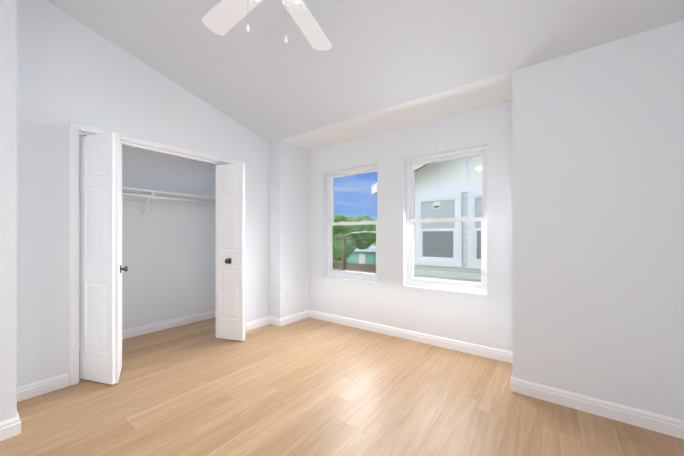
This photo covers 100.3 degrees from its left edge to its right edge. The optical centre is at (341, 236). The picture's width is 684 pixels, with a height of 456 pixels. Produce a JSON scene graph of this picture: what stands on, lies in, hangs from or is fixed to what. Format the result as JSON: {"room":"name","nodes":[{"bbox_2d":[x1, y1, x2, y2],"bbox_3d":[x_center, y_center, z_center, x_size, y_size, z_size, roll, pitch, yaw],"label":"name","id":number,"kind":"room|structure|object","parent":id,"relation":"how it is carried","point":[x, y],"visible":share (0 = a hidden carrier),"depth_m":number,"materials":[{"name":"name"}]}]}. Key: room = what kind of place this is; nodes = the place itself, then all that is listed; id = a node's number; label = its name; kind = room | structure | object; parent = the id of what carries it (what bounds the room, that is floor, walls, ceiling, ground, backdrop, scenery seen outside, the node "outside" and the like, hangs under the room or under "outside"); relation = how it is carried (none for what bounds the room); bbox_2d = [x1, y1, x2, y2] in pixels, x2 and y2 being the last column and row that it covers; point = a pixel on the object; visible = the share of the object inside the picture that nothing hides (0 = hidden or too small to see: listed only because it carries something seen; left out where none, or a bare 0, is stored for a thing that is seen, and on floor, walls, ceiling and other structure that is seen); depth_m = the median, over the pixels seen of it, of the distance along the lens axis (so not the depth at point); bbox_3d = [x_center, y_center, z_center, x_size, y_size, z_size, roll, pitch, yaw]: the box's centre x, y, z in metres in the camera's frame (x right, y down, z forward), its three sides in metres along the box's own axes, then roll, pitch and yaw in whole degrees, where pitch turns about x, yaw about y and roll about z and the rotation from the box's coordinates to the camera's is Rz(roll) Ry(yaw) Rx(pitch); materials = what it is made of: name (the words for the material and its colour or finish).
{"room":"empty bedroom","nodes":[
{"label":"empty bedroom","id":0,"kind":"room"},
{"bbox_2d":[0,0,16,421],"bbox_3d":[-2.986,-0.688,1.607,1.530,3.750,1.400,0,0,36],"label":"wall","id":1,"kind":"structure","parent":0,"point":[8,209],"depth_m":1.69,"materials":[{"name":"white paint"}]},
{"bbox_2d":[0,412,20,440],"bbox_3d":[-2.315,1.135,1.214,0.016,0.104,1.266,0,0,36],"label":"baseboard","id":2,"kind":"structure","parent":1,"relation":"attached to","point":[11,427],"depth_m":1.69,"materials":[{"name":"white paint"}]},
{"bbox_2d":[17,390,19,401],"bbox_3d":[-2.155,1.135,1.873,0.510,0.104,0.016,0,0,36],"label":"baseboard","id":3,"kind":"structure","parent":1,"relation":"attached to","point":[18,391],"depth_m":2.05,"materials":[{"name":"white paint"}]},
{"bbox_2d":[17,0,269,386],"bbox_3d":[-1.720,-0.188,2.991,0.120,4.750,2.330,0,0,36],"label":"wall","id":4,"kind":"structure","parent":0,"point":[69,68],"depth_m":2.26,"materials":[{"name":"white paint"}]},
{"bbox_2d":[17,372,68,400],"bbox_3d":[-2.252,1.135,2.158,0.016,0.104,0.278,0,0,36],"label":"baseboard","id":5,"kind":"structure","parent":4,"relation":"attached to","point":[37,388],"depth_m":2.15,"materials":[{"name":"white paint"}]},
{"bbox_2d":[80,132,127,384],"bbox_3d":[-1.950,0.166,2.380,0.359,2.018,0.287,0,0,36],"label":"bifold door","id":6,"kind":"structure","parent":4,"relation":"in","point":[101,268],"depth_m":2.31,"materials":[{"name":"white paint"}]},
{"bbox_2d":[79,132,225,164],"bbox_3d":[-1.738,-0.852,2.958,0.032,0.022,1.495,0,0,36],"label":"track","id":7,"kind":"object","parent":4,"relation":"attached to","point":[156,150],"visible":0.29,"depth_m":2.86,"materials":[{"name":"white metal"}]},
{"bbox_2d":[70,121,244,384],"bbox_3d":[-1.735,0.133,2.956,0.141,2.108,1.611,0,0,36],"label":"door frame","id":8,"kind":"structure","parent":4,"relation":"attached to","point":[75,127],"depth_m":2.30,"materials":[{"name":"white paint"}]},
{"bbox_2d":[216,163,245,340],"bbox_3d":[-1.248,0.166,3.329,0.359,2.018,0.287,0,0,36],"label":"bifold door","id":9,"kind":"structure","parent":4,"relation":"in","point":[231,251],"depth_m":3.25,"materials":[{"name":"white paint"}]},
{"bbox_2d":[246,316,271,330],"bbox_3d":[-1.089,1.135,3.729,0.016,0.104,0.393,0,0,36],"label":"baseboard","id":10,"kind":"structure","parent":4,"relation":"attached to","point":[264,321],"depth_m":3.72,"materials":[{"name":"white paint"}]},
{"bbox_2d":[79,135,215,338],"bbox_3d":[-2.441,-0.113,3.530,0.120,2.600,2.280,0,0,36],"label":"wall","id":11,"kind":"structure","parent":0,"point":[169,255],"depth_m":3.67,"materials":[{"name":"white paint"}]},
{"bbox_2d":[79,310,215,349],"bbox_3d":[-2.079,1.135,3.262,0.780,0.104,2.040,0,0,36],"label":"baseboard","id":12,"kind":"structure","parent":11,"relation":"attached to","point":[145,329],"depth_m":3.65,"materials":[{"name":"white paint"}]},
{"bbox_2d":[79,182,215,215],"bbox_3d":[-2.268,-0.387,3.402,0.310,0.288,2.040,0,0,36],"label":"closet shelf","id":13,"kind":"object","parent":11,"relation":"attached to","point":[137,194],"visible":0.29,"depth_m":3.49,"materials":[{"name":"white"}]},
{"bbox_2d":[270,140,308,317],"bbox_3d":[-0.733,-0.688,4.157,0.320,3.750,0.720,0,0,36],"label":"wall","id":14,"kind":"structure","parent":0,"point":[289,217],"depth_m":3.89,"materials":[{"name":"white paint"}]},
{"bbox_2d":[287,291,291,299],"bbox_3d":[-0.717,0.812,3.903,0.008,0.116,0.070,0,0,36],"label":"electrical outlet","id":15,"kind":"object","parent":14,"relation":"attached to","point":[289,295],"visible":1,"depth_m":3.90,"materials":[{"name":"white plastic"}]},
{"bbox_2d":[276,310,307,326],"bbox_3d":[-0.659,1.135,3.975,0.016,0.104,0.546,0,0,36],"label":"baseboard","id":16,"kind":"structure","parent":14,"relation":"attached to","point":[286,320],"depth_m":3.92,"materials":[{"name":"white paint"}]},
{"bbox_2d":[0,317,683,455],"bbox_3d":[-0.728,1.247,1.834,4.890,0.120,4.450,0,0,36],"label":"floor","id":17,"kind":"structure","parent":0,"point":[309,386],"depth_m":1.98,"materials":[{"name":"brown wood"}]},
{"bbox_2d":[46,0,683,149],"bbox_3d":[-0.728,-1.808,1.835,4.890,1.070,4.450,0,0,36],"label":"ceiling","id":18,"kind":"structure","parent":0,"point":[261,78],"depth_m":2.27,"materials":[{"name":"white paint"}]},
{"bbox_2d":[202,0,331,50],"bbox_3d":[-0.358,-1.289,1.385,1.115,0.835,1.152,0,0,36],"label":"fan","id":19,"kind":"object","parent":18,"relation":"hanging from","point":[222,17],"visible":1,"depth_m":1.63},
{"bbox_2d":[309,101,512,351],"bbox_3d":[0.628,-0.688,3.500,2.650,3.750,0.160,0,0,36],"label":"wall","id":20,"kind":"structure","parent":0,"point":[390,297],"depth_m":3.28,"materials":[{"name":"white paint"}]},
{"bbox_2d":[327,165,376,281],"bbox_3d":[0.162,-0.168,3.904,0.880,1.490,0.085,0,0,36],"label":"window","id":21,"kind":"structure","parent":20,"relation":"in","point":[332,272],"depth_m":3.99,"materials":[{"name":"white plastic"}]},
{"bbox_2d":[308,310,512,362],"bbox_3d":[0.575,1.135,3.429,2.650,0.104,0.016,0,0,36],"label":"baseboard","id":22,"kind":"structure","parent":20,"relation":"attached to","point":[475,349],"depth_m":3.19,"materials":[{"name":"white paint"}]},
{"bbox_2d":[407,146,486,292],"bbox_3d":[1.150,-0.168,3.172,0.880,1.490,0.085,0,0,36],"label":"window","id":23,"kind":"structure","parent":20,"relation":"in","point":[473,286],"depth_m":3.14,"materials":[{"name":"white plastic"}]},
{"bbox_2d":[512,20,683,419],"bbox_3d":[1.937,-0.688,2.183,1.020,3.750,0.720,0,0,36],"label":"wall","id":24,"kind":"structure","parent":0,"point":[598,222],"depth_m":1.89,"materials":[{"name":"white paint"}]},
{"bbox_2d":[510,374,683,438],"bbox_3d":[1.651,1.135,1.937,0.886,0.104,0.016,0,0,36],"label":"baseboard","id":25,"kind":"structure","parent":24,"relation":"attached to","point":[652,421],"depth_m":1.88,"materials":[{"name":"white paint"}]},
{"label":"outside","id":26,"kind":"structure","parent":0,"visible":0},
{"bbox_2d":[333,268,375,273],"bbox_3d":[25.639,4.542,68.085,280.000,0.300,260.000,0,0,36],"label":"ground","id":27,"kind":"structure","parent":26,"point":[356,271],"depth_m":35.74,"materials":[{"name":"grey concrete"}]},
{"bbox_2d":[333,262,375,271],"bbox_3d":[0.918,3.920,37.905,24.140,0.940,0.070,0,0,36],"label":"fence","id":28,"kind":"object","parent":27,"relation":"on","point":[356,266],"depth_m":37.15,"materials":[{"name":"brown wood"}]},
{"bbox_2d":[333,231,375,270],"bbox_3d":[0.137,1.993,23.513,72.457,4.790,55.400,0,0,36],"label":"pole","id":29,"kind":"object","parent":27,"relation":"on","point":[343,239],"depth_m":23.44,"materials":[{"name":"brown wood"}]},
{"bbox_2d":[333,246,375,264],"bbox_3d":[4.312,2.865,42.192,11.300,3.050,7.800,0,0,36],"label":"shed","id":30,"kind":"object","parent":27,"relation":"on","point":[361,253],"depth_m":39.01,"materials":[{"name":"green"}]},
{"bbox_2d":[333,214,375,270],"bbox_3d":[0.494,0.988,30.554,7.437,6.818,7.667,0,0,36],"label":"tree","id":31,"kind":"object","parent":27,"relation":"on","point":[346,228],"depth_m":28.45,"materials":[{"name":"green plant"}]},
{"bbox_2d":[414,155,481,188],"bbox_3d":[7.683,0.617,7.733,9.100,7.540,9.002,0,0,36],"label":"house","id":32,"kind":"structure","parent":27,"relation":"on","point":[447,177],"depth_m":6.11,"materials":[{"name":"white"}]},
{"bbox_2d":[372,164,426,195],"bbox_3d":[7.676,-2.138,7.724,10.200,2.250,9.625,0,0,36],"label":"roofing","id":33,"kind":"object","parent":32,"relation":"on","point":[374,187],"depth_m":6.81,"materials":[{"name":"grey"}]},
{"bbox_2d":[414,192,480,282],"bbox_3d":[5.003,1.737,4.109,9.100,5.300,0.011,0,0,36],"label":"siding","id":34,"kind":"object","parent":32,"relation":"attached to","point":[446,275],"depth_m":5.97,"materials":[{"name":"white"}]},
{"bbox_2d":[414,158,481,268],"bbox_3d":[5.012,0.633,4.139,9.120,7.508,0.158,0,0,36],"label":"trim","id":35,"kind":"structure","parent":32,"relation":"attached to","point":[454,249],"depth_m":6.12,"materials":[{"name":"white wood"}]}
]}

